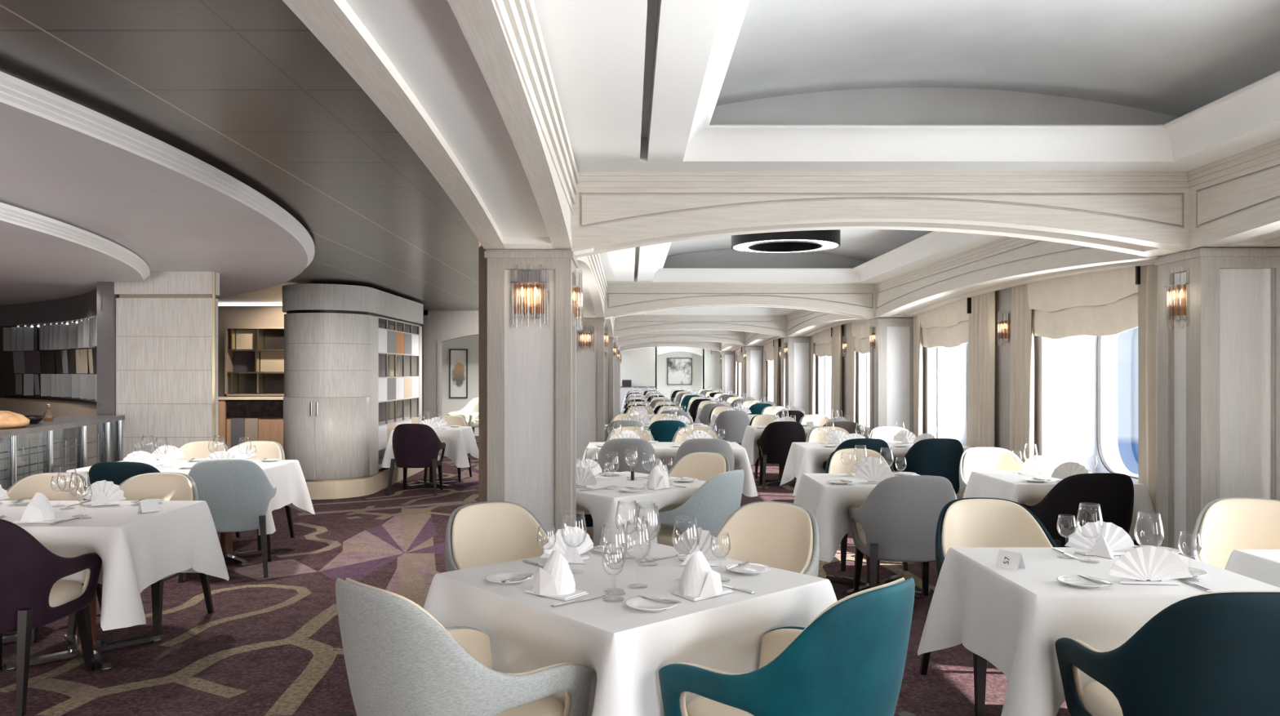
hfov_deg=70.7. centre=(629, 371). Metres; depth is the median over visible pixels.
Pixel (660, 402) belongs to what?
dining chair
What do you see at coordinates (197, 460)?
bread plate
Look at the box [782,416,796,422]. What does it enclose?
napkin
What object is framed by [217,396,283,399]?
countertop
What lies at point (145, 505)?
place card
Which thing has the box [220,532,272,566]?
dining table
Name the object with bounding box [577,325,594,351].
wall sconce
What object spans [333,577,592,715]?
dining chair
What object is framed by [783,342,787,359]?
wall sconce
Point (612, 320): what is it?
room
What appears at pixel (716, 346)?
ceiling beam
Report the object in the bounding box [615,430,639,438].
napkin
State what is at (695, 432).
napkin
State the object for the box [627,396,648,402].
dining chair
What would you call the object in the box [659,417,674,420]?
napkin
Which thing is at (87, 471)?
bowl
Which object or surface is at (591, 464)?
napkin
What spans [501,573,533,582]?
butter knife
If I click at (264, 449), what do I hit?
dining chair
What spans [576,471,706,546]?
tablecloth
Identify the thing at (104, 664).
dining table
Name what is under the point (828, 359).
window
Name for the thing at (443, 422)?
napkin
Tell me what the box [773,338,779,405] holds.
curtain
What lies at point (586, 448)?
wine glass
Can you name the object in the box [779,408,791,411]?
napkin
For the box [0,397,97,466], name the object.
wall
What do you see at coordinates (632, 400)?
dining chair
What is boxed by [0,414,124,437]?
countertop
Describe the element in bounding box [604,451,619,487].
wine glass
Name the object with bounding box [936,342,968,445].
window
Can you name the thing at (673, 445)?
bread plate
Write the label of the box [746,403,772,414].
dining chair
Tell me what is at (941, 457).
dining chair
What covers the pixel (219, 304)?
recessed light
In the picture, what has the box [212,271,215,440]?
column edge
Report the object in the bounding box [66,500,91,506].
table knife
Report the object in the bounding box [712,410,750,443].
dining chair
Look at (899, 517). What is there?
dining chair
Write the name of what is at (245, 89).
ceiling
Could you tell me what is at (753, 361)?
column
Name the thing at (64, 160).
ceiling
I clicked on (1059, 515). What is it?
bowl
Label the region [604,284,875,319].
ceiling beam
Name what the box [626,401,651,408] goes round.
dining chair
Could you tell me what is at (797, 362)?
column
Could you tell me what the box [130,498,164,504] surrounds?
bread plate
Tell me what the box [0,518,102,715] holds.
dining chair
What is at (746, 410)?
napkin
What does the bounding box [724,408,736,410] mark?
napkin
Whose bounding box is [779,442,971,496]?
tablecloth
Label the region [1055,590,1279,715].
dining chair
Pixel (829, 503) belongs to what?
tablecloth
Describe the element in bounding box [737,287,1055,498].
wall
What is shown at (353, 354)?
display cabinet
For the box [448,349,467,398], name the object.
framed picture
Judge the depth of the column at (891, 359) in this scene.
11.01 m
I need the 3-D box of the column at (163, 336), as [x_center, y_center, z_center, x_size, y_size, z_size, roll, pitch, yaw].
[-4.447,0.270,8.660,0.945,2.460,0.160,0,0,0]
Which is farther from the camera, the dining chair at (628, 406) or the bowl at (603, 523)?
the dining chair at (628, 406)
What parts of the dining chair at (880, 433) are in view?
backrest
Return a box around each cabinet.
[217,396,283,448]
[282,284,424,499]
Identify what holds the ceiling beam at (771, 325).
on the column at (609, 360)
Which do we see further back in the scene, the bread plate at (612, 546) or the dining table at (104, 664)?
the dining table at (104, 664)
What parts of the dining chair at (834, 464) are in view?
leg, backrest, leg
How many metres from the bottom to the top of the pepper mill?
0.130 m
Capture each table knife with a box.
[49,516,79,524]
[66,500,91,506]
[522,559,543,567]
[550,594,605,607]
[580,487,607,491]
[653,553,684,560]
[721,584,755,593]
[1051,547,1080,559]
[1176,577,1212,591]
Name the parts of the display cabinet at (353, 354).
door, handle, handle, door, panel, panel, panel, panel, panel, panel, panel, panel, panel, panel, panel, panel, panel, panel, panel, panel, panel, panel, panel, panel, panel, panel, panel, panel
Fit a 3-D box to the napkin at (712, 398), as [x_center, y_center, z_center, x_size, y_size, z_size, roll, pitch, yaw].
[1.952,0.676,21.498,0.278,0.134,0.117,0,0,-3]
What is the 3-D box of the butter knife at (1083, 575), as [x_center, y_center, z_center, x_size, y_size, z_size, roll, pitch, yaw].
[1.624,0.725,3.150,0.015,0.005,0.160,0,0,-13]
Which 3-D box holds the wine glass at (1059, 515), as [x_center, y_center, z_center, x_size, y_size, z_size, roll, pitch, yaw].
[1.750,0.660,3.608,0.072,0.168,0.072,0,0,-36]
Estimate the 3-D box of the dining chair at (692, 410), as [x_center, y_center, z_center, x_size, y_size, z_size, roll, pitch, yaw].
[1.680,1.064,20.958,0.607,0.873,0.663,0,0,0]
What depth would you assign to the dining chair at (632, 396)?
23.61 m
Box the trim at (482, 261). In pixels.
[478,240,487,502]
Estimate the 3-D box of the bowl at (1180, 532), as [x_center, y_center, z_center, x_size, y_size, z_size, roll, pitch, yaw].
[2.002,0.620,3.222,0.072,0.088,0.072,0,0,34]
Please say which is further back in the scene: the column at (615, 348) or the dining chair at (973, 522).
the column at (615, 348)
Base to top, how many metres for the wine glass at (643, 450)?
0.226 m
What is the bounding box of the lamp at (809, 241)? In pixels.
[731,229,839,253]
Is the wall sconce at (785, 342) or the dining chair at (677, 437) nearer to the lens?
the dining chair at (677, 437)
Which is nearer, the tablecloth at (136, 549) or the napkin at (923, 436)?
the tablecloth at (136, 549)
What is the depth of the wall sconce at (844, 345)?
14.72 m
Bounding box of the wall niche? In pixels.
[217,306,286,396]
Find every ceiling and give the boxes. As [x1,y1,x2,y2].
[0,0,478,311]
[0,71,315,297]
[0,202,150,305]
[533,0,1279,171]
[599,229,1004,284]
[631,306,801,315]
[670,328,727,330]
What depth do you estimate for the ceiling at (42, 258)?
6.98 m
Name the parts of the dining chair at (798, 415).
backrest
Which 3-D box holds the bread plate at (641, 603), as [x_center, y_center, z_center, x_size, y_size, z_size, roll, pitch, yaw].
[0.069,0.736,2.840,0.168,0.017,0.168,0,0,0]
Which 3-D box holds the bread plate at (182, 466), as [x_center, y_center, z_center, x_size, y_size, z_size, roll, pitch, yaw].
[-3.380,0.736,6.930,0.168,0.017,0.168,0,0,0]
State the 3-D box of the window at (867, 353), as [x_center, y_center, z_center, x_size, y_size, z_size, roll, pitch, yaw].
[3.930,0.180,13.150,0.540,1.700,1.920,0,0,0]
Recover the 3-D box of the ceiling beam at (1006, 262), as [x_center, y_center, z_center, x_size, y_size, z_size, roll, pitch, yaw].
[3.226,-0.872,8.110,0.480,0.436,5.900,0,0,0]
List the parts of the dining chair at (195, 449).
backrest, leg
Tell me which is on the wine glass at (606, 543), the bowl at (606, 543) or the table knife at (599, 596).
the bowl at (606, 543)
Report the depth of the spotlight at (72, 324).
10.52 m
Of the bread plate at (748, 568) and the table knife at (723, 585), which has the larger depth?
the bread plate at (748, 568)
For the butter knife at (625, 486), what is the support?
on the bread plate at (624, 489)
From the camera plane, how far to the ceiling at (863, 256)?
10.53 m
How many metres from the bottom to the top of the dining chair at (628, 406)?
0.873 m
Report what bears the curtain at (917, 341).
hanging from the ceiling beam at (1006, 262)
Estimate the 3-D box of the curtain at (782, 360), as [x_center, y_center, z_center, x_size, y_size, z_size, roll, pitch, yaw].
[3.474,0.310,20.360,0.074,2.340,0.400,0,0,0]
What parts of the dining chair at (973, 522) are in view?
leg, leg, backrest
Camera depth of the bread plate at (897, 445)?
8.87 m
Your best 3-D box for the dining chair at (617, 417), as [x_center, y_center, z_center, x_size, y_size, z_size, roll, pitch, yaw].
[-0.020,1.064,13.102,0.610,0.873,0.664,0,0,0]
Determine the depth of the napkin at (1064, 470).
6.10 m
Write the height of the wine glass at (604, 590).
0.226 m
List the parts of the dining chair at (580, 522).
backrest, seat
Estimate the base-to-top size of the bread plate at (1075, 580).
0.017 m
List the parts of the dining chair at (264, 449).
leg, backrest, leg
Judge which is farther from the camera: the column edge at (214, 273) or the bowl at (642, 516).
the column edge at (214, 273)
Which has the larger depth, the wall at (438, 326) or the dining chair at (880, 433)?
the wall at (438, 326)
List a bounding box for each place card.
[137,498,159,512]
[806,421,813,426]
[995,549,1025,570]
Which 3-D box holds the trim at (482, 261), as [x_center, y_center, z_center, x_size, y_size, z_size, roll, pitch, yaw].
[-0.814,0.373,5.180,0.073,2.254,0.200,0,0,0]
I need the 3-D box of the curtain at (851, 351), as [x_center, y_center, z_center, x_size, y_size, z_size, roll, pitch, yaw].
[3.479,0.310,14.160,0.074,2.340,0.400,0,0,0]
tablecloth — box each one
[0,500,229,631]
[66,459,315,535]
[381,426,478,467]
[423,539,837,715]
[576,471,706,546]
[582,441,758,497]
[604,424,711,430]
[643,413,693,424]
[686,402,731,415]
[694,407,749,423]
[709,414,804,430]
[741,425,869,465]
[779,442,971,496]
[793,473,957,562]
[917,546,1279,715]
[963,471,1157,546]
[1224,549,1279,587]
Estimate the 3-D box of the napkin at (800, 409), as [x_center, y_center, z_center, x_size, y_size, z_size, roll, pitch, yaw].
[2.863,0.676,15.399,0.278,0.134,0.117,0,0,10]
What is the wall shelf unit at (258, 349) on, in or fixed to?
attached to the wall niche
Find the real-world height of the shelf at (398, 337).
1.946 m
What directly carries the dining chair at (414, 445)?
on the floor
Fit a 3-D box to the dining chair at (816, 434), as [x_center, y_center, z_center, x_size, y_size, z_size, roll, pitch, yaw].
[2.250,1.064,9.962,0.610,0.873,0.664,0,0,0]
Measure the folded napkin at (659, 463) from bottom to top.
0.142 m
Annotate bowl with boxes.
[24,415,44,423]
[57,466,77,491]
[69,471,90,497]
[537,525,555,549]
[560,510,586,546]
[600,523,627,563]
[602,546,624,575]
[604,542,626,568]
[615,500,639,534]
[623,520,651,559]
[634,502,657,537]
[635,506,660,540]
[640,515,659,537]
[671,516,698,555]
[710,532,730,557]
[1057,515,1076,537]
[1076,502,1103,537]
[1177,532,1201,557]
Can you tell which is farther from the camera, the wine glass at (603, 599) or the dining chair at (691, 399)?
the dining chair at (691, 399)
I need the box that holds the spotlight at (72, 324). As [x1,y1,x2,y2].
[17,319,88,327]
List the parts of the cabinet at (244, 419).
marble panel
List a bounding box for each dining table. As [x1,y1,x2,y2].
[2,582,161,671]
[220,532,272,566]
[407,466,457,488]
[761,463,795,486]
[826,555,924,598]
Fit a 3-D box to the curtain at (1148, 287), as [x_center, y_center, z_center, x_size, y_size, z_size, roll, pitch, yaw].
[3.477,0.310,5.950,0.075,2.340,0.340,0,0,0]
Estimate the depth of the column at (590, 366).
11.07 m
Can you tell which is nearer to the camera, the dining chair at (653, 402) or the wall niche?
the wall niche
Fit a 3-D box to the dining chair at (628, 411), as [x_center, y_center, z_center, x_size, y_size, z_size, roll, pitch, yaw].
[0.190,1.064,16.152,0.607,0.873,0.663,0,0,0]
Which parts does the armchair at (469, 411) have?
seat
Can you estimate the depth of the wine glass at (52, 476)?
4.96 m
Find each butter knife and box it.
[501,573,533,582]
[593,546,622,551]
[625,486,647,488]
[637,595,681,603]
[727,560,749,569]
[1076,573,1113,585]
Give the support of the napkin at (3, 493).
on the tablecloth at (136, 549)
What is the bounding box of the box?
[622,379,631,386]
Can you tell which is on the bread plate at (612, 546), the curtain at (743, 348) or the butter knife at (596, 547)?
the butter knife at (596, 547)
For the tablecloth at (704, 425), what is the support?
on the dining table
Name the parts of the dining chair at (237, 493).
leg, backrest, leg, leg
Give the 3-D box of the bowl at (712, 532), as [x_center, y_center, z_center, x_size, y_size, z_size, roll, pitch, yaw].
[0.324,0.620,3.212,0.072,0.088,0.072,0,0,0]
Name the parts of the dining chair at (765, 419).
leg, backrest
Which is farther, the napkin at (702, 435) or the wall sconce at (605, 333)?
the wall sconce at (605, 333)
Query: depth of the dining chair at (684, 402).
24.06 m
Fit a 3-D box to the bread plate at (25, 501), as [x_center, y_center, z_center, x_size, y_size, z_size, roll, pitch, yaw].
[-3.390,0.736,5.070,0.168,0.017,0.168,0,0,0]
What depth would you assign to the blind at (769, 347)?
22.34 m
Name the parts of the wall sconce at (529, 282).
crystal rod, crystal rod, amber rod, crystal rod, amber rod, bulb, crystal rod, crystal rod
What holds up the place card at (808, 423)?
on the tablecloth at (752, 433)
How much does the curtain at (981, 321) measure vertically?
2.340 m
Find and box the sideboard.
[620,386,656,409]
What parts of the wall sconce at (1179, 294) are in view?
bulb, crystal rod, bulb, amber rod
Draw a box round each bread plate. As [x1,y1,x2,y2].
[8,498,31,505]
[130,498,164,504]
[177,465,192,468]
[186,457,205,462]
[259,457,280,462]
[485,571,533,584]
[592,543,633,554]
[601,471,623,475]
[618,487,644,492]
[624,595,677,611]
[670,444,681,447]
[673,477,697,482]
[725,562,770,574]
[822,444,839,447]
[826,480,852,484]
[893,444,910,447]
[893,471,915,475]
[1022,477,1048,482]
[1056,574,1109,588]
[1133,545,1181,553]
[1186,566,1208,577]
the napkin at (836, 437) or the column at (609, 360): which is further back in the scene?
the column at (609, 360)
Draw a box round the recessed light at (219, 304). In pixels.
[217,303,282,306]
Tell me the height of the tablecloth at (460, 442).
0.466 m
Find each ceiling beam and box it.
[282,0,572,249]
[572,171,1190,258]
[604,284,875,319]
[613,315,786,337]
[617,330,745,346]
[620,340,720,351]
[786,309,868,337]
[873,236,1159,318]
[1186,138,1279,249]
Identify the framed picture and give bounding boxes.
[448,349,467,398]
[666,358,692,384]
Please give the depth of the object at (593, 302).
9.51 m
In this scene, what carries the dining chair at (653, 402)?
on the floor
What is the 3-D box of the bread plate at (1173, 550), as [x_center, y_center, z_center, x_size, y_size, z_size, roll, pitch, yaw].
[2.160,0.736,3.690,0.168,0.017,0.168,0,0,0]
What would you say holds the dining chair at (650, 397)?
on the floor
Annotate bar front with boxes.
[0,426,80,489]
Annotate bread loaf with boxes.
[0,410,30,428]
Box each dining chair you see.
[0,471,102,642]
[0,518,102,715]
[66,471,213,643]
[87,461,164,585]
[175,440,240,537]
[177,458,276,582]
[236,440,294,549]
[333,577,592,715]
[386,423,445,495]
[423,415,471,481]
[444,501,550,571]
[576,513,592,541]
[596,438,657,474]
[604,420,644,441]
[606,426,654,440]
[610,413,646,424]
[623,399,645,408]
[623,404,648,413]
[625,395,644,402]
[625,405,654,413]
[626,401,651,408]
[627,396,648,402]
[644,392,659,398]
[647,393,664,398]
[647,395,665,402]
[647,413,676,424]
[648,420,686,441]
[649,396,670,402]
[649,399,671,408]
[653,401,676,408]
[653,404,675,413]
[655,469,744,546]
[656,405,684,413]
[658,577,916,715]
[660,409,691,424]
[668,451,729,480]
[671,390,684,402]
[671,426,719,441]
[671,438,734,471]
[674,391,689,399]
[675,392,691,406]
[679,393,696,404]
[680,395,700,412]
[686,396,706,408]
[688,399,711,422]
[695,400,719,415]
[697,403,725,426]
[700,390,711,395]
[704,391,718,395]
[706,392,722,397]
[708,405,736,425]
[712,393,728,398]
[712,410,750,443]
[713,501,819,576]
[716,395,734,402]
[725,396,741,402]
[730,398,751,407]
[739,400,759,407]
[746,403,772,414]
[749,413,781,478]
[756,421,805,490]
[760,405,785,414]
[772,410,804,464]
[799,413,831,425]
[805,426,849,442]
[822,421,861,435]
[822,438,890,470]
[824,448,907,571]
[848,475,955,595]
[868,426,913,442]
[893,438,964,493]
[919,497,1057,715]
[959,446,1026,497]
[1021,472,1141,546]
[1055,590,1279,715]
[1190,497,1279,568]
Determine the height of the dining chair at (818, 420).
0.873 m
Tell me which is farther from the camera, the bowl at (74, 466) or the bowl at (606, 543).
the bowl at (74, 466)
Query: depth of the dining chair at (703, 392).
30.00 m
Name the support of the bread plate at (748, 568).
on the tablecloth at (624, 647)
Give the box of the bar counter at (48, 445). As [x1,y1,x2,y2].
[0,414,124,489]
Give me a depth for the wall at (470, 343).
21.00 m
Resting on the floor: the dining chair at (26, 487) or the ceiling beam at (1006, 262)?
the dining chair at (26, 487)
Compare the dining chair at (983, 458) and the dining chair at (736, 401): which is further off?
the dining chair at (736, 401)
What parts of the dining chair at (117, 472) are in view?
backrest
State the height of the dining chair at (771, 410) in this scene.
0.873 m
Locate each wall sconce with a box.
[511,264,546,328]
[572,270,582,329]
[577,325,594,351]
[604,325,608,352]
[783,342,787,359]
[843,337,846,354]
[869,327,875,352]
[997,311,1009,341]
[1164,266,1189,329]
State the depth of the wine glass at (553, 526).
3.36 m
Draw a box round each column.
[97,281,119,462]
[114,271,219,461]
[484,249,577,535]
[576,318,605,463]
[604,337,613,424]
[613,346,617,416]
[617,351,620,414]
[720,351,737,395]
[743,346,766,402]
[784,337,810,414]
[868,317,913,434]
[1154,248,1279,558]
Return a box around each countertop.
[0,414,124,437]
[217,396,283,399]
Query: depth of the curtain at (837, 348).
15.11 m
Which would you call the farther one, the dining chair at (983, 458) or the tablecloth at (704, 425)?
the tablecloth at (704, 425)
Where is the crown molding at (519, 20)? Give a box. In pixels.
[493,0,578,214]
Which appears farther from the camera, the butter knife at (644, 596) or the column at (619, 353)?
the column at (619, 353)
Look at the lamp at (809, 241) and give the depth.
7.82 m
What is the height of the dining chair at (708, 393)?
0.873 m
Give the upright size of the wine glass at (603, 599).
0.168 m
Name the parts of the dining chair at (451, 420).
leg, backrest, leg, leg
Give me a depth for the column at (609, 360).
17.25 m
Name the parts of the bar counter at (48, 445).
post, post, post, post, post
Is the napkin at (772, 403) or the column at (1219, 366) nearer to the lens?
the column at (1219, 366)
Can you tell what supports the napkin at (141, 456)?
on the tablecloth at (287, 476)
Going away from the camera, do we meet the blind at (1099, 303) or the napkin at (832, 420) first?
the blind at (1099, 303)
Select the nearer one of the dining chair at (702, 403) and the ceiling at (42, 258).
the ceiling at (42, 258)
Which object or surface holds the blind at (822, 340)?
hanging from the ceiling beam at (801, 323)
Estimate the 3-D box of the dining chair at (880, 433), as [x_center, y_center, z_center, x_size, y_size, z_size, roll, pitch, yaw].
[2.950,1.064,9.962,0.610,0.873,0.664,0,0,0]
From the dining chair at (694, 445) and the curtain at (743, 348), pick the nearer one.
the dining chair at (694, 445)
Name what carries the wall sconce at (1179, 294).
attached to the column at (1219, 366)
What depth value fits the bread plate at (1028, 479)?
6.09 m
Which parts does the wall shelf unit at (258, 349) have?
panel, panel, panel, shelf, shelf, panel, panel, panel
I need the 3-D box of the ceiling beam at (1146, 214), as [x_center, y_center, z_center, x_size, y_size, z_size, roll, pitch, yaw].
[1.357,-0.872,5.045,3.385,0.436,0.438,0,0,0]
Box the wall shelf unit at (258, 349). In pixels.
[224,326,284,395]
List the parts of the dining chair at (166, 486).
leg, leg, backrest, leg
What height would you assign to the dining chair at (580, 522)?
0.873 m
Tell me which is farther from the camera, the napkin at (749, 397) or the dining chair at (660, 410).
the napkin at (749, 397)
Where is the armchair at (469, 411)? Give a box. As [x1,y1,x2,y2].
[446,397,478,433]
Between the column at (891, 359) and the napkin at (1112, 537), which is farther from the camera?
the column at (891, 359)
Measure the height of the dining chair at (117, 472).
0.873 m
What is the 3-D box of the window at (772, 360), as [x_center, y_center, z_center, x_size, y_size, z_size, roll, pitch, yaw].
[3.930,0.180,22.370,0.540,1.700,1.840,0,0,0]
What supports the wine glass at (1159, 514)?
on the tablecloth at (1013, 620)
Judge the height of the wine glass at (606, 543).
0.168 m
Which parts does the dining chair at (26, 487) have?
leg, backrest, leg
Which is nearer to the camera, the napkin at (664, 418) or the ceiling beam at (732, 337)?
the napkin at (664, 418)
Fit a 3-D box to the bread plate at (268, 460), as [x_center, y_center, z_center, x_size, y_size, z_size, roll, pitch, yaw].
[-2.980,0.736,7.470,0.168,0.017,0.168,0,0,0]
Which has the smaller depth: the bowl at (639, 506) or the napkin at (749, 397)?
the bowl at (639, 506)
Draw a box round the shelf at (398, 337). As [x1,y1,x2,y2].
[378,316,418,469]
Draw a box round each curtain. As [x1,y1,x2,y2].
[734,351,737,394]
[741,346,744,398]
[762,345,765,403]
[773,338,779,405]
[780,337,785,407]
[810,335,815,414]
[831,324,842,418]
[846,322,855,422]
[913,315,923,437]
[966,291,995,447]
[1009,284,1034,462]
[1137,264,1157,521]
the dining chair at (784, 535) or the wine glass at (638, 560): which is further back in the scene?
the dining chair at (784, 535)
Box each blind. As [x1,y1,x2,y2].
[735,346,742,363]
[764,340,773,360]
[813,327,832,356]
[851,320,869,353]
[917,297,971,347]
[1027,266,1140,338]
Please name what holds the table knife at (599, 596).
on the tablecloth at (624, 647)
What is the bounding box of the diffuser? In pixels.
[733,240,837,253]
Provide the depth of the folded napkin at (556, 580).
2.99 m
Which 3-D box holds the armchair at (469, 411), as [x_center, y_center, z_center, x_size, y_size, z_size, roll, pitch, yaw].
[-3.258,1.020,18.637,0.761,0.960,0.824,0,0,30]
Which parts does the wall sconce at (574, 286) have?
crystal rod, bulb, amber rod, crystal rod, crystal rod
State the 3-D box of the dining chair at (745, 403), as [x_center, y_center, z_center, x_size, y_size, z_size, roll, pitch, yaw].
[2.630,1.064,19.152,0.607,0.873,0.663,0,0,0]
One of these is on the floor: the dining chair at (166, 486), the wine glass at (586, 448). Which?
the dining chair at (166, 486)
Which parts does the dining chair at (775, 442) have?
leg, leg, backrest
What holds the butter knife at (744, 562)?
on the bread plate at (748, 568)
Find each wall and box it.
[0,288,97,327]
[0,325,94,397]
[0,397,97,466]
[420,310,478,420]
[441,334,478,435]
[620,346,720,412]
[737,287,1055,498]
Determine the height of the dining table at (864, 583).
0.749 m
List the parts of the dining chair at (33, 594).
leg, leg, backrest, seat, leg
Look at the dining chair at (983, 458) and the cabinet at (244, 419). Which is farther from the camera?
the cabinet at (244, 419)
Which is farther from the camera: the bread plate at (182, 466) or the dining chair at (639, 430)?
the dining chair at (639, 430)
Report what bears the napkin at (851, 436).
on the tablecloth at (802, 457)
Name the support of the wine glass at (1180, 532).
on the tablecloth at (1013, 620)
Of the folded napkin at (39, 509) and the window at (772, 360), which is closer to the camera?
the folded napkin at (39, 509)
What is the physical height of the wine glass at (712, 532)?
0.168 m
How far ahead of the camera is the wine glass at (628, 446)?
6.21 m
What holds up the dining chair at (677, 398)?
on the floor
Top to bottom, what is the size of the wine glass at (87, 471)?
0.226 m
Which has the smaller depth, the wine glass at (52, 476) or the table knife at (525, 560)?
the table knife at (525, 560)
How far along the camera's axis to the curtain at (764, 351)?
23.18 m
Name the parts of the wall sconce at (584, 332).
crystal rod, crystal rod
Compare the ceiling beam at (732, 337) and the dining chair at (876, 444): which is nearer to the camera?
the dining chair at (876, 444)
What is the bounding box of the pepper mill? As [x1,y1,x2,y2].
[630,461,635,479]
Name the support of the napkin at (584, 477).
on the tablecloth at (601, 504)
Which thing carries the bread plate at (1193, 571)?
on the tablecloth at (1013, 620)
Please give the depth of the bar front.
7.40 m
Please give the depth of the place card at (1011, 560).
3.41 m
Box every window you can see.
[772,360,773,401]
[824,355,831,417]
[866,352,869,426]
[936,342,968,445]
[1054,333,1138,482]
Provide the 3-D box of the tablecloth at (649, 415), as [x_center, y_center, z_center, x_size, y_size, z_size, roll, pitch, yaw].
[0.450,0.979,15.319,1.395,0.468,1.005,0,0,0]
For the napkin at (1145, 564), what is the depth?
3.16 m
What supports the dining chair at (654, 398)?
on the floor
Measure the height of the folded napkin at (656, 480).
0.142 m
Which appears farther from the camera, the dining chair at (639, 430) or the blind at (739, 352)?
the blind at (739, 352)
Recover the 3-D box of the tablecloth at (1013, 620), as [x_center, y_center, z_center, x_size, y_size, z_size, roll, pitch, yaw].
[1.804,0.978,3.416,1.164,0.466,1.087,0,0,0]
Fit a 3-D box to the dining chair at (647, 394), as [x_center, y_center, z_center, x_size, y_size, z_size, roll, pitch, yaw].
[0.720,1.064,27.208,0.607,0.873,0.663,0,0,0]
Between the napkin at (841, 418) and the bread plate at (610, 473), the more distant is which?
the napkin at (841, 418)
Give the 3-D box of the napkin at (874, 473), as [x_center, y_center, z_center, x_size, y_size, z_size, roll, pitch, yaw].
[1.639,0.676,6.036,0.278,0.134,0.117,0,0,13]
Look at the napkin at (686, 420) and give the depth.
12.49 m
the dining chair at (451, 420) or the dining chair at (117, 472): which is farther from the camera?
the dining chair at (451, 420)
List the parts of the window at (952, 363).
frame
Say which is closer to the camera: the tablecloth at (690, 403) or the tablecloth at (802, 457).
the tablecloth at (802, 457)
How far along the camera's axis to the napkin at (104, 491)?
5.04 m
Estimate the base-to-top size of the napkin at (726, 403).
0.134 m
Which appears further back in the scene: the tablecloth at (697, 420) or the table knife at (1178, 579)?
the tablecloth at (697, 420)
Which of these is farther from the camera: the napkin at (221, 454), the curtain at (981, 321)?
the curtain at (981, 321)
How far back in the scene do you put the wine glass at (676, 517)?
3.20 m
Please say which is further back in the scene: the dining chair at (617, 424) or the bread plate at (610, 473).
the dining chair at (617, 424)
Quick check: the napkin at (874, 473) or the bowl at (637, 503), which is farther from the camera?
the napkin at (874, 473)
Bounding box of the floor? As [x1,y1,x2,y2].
[0,412,1071,715]
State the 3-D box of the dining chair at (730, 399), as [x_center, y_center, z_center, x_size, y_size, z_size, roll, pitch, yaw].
[2.630,1.064,22.152,0.607,0.873,0.663,0,0,0]
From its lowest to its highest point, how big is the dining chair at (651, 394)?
0.873 m
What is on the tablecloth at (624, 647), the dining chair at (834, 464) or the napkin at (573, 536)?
the napkin at (573, 536)
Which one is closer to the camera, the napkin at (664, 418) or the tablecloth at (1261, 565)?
the tablecloth at (1261, 565)
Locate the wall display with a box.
[3,315,97,404]
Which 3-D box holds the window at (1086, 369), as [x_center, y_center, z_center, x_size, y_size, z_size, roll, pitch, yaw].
[3.930,0.180,6.950,0.540,1.700,1.920,0,0,0]
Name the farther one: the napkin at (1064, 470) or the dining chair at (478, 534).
the napkin at (1064, 470)
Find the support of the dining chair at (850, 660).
on the floor
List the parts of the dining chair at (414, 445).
leg, leg, backrest, leg, leg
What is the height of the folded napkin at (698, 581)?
0.142 m
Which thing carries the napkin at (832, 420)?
on the tablecloth at (752, 433)
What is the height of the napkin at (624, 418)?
0.134 m
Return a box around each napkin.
[0,484,9,503]
[13,492,65,522]
[83,480,126,506]
[123,450,158,465]
[151,444,185,462]
[205,450,237,459]
[226,444,257,461]
[419,418,438,429]
[430,417,447,426]
[524,550,588,600]
[539,525,593,564]
[576,458,602,479]
[576,466,596,488]
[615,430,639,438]
[617,432,638,438]
[618,417,633,420]
[631,408,647,415]
[633,415,650,425]
[644,457,673,479]
[644,465,675,489]
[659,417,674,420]
[672,551,733,601]
[673,415,690,425]
[675,527,726,565]
[685,430,709,439]
[690,432,713,439]
[706,396,716,400]
[720,400,730,406]
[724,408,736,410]
[736,407,751,413]
[745,396,755,400]
[764,400,775,405]
[772,417,786,422]
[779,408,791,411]
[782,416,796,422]
[791,406,804,413]
[824,417,841,424]
[825,430,847,443]
[834,416,848,421]
[840,433,865,444]
[851,456,890,471]
[853,462,894,483]
[893,430,915,444]
[913,433,934,444]
[1020,454,1053,474]
[1051,462,1088,481]
[1064,520,1134,559]
[1108,546,1192,584]
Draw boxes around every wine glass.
[50,475,66,506]
[57,466,77,509]
[69,471,90,516]
[75,484,92,519]
[537,525,555,570]
[560,510,586,573]
[584,448,599,467]
[600,523,627,591]
[602,546,624,600]
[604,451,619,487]
[604,542,626,594]
[615,500,639,558]
[623,520,651,587]
[624,445,638,479]
[634,502,657,561]
[635,506,660,564]
[640,515,659,559]
[641,449,656,484]
[671,516,698,581]
[710,532,730,581]
[1057,515,1076,558]
[1076,502,1103,563]
[1133,511,1164,546]
[1177,532,1201,581]
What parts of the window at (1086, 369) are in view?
frame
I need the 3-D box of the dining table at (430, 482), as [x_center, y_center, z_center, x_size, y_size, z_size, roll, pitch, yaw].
[-2.580,1.125,11.820,0.836,0.749,0.776,0,0,0]
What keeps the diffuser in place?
attached to the lamp at (809, 241)
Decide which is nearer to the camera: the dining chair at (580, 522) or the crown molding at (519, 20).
the crown molding at (519, 20)
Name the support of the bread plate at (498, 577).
on the tablecloth at (624, 647)
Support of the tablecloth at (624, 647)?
on the dining table

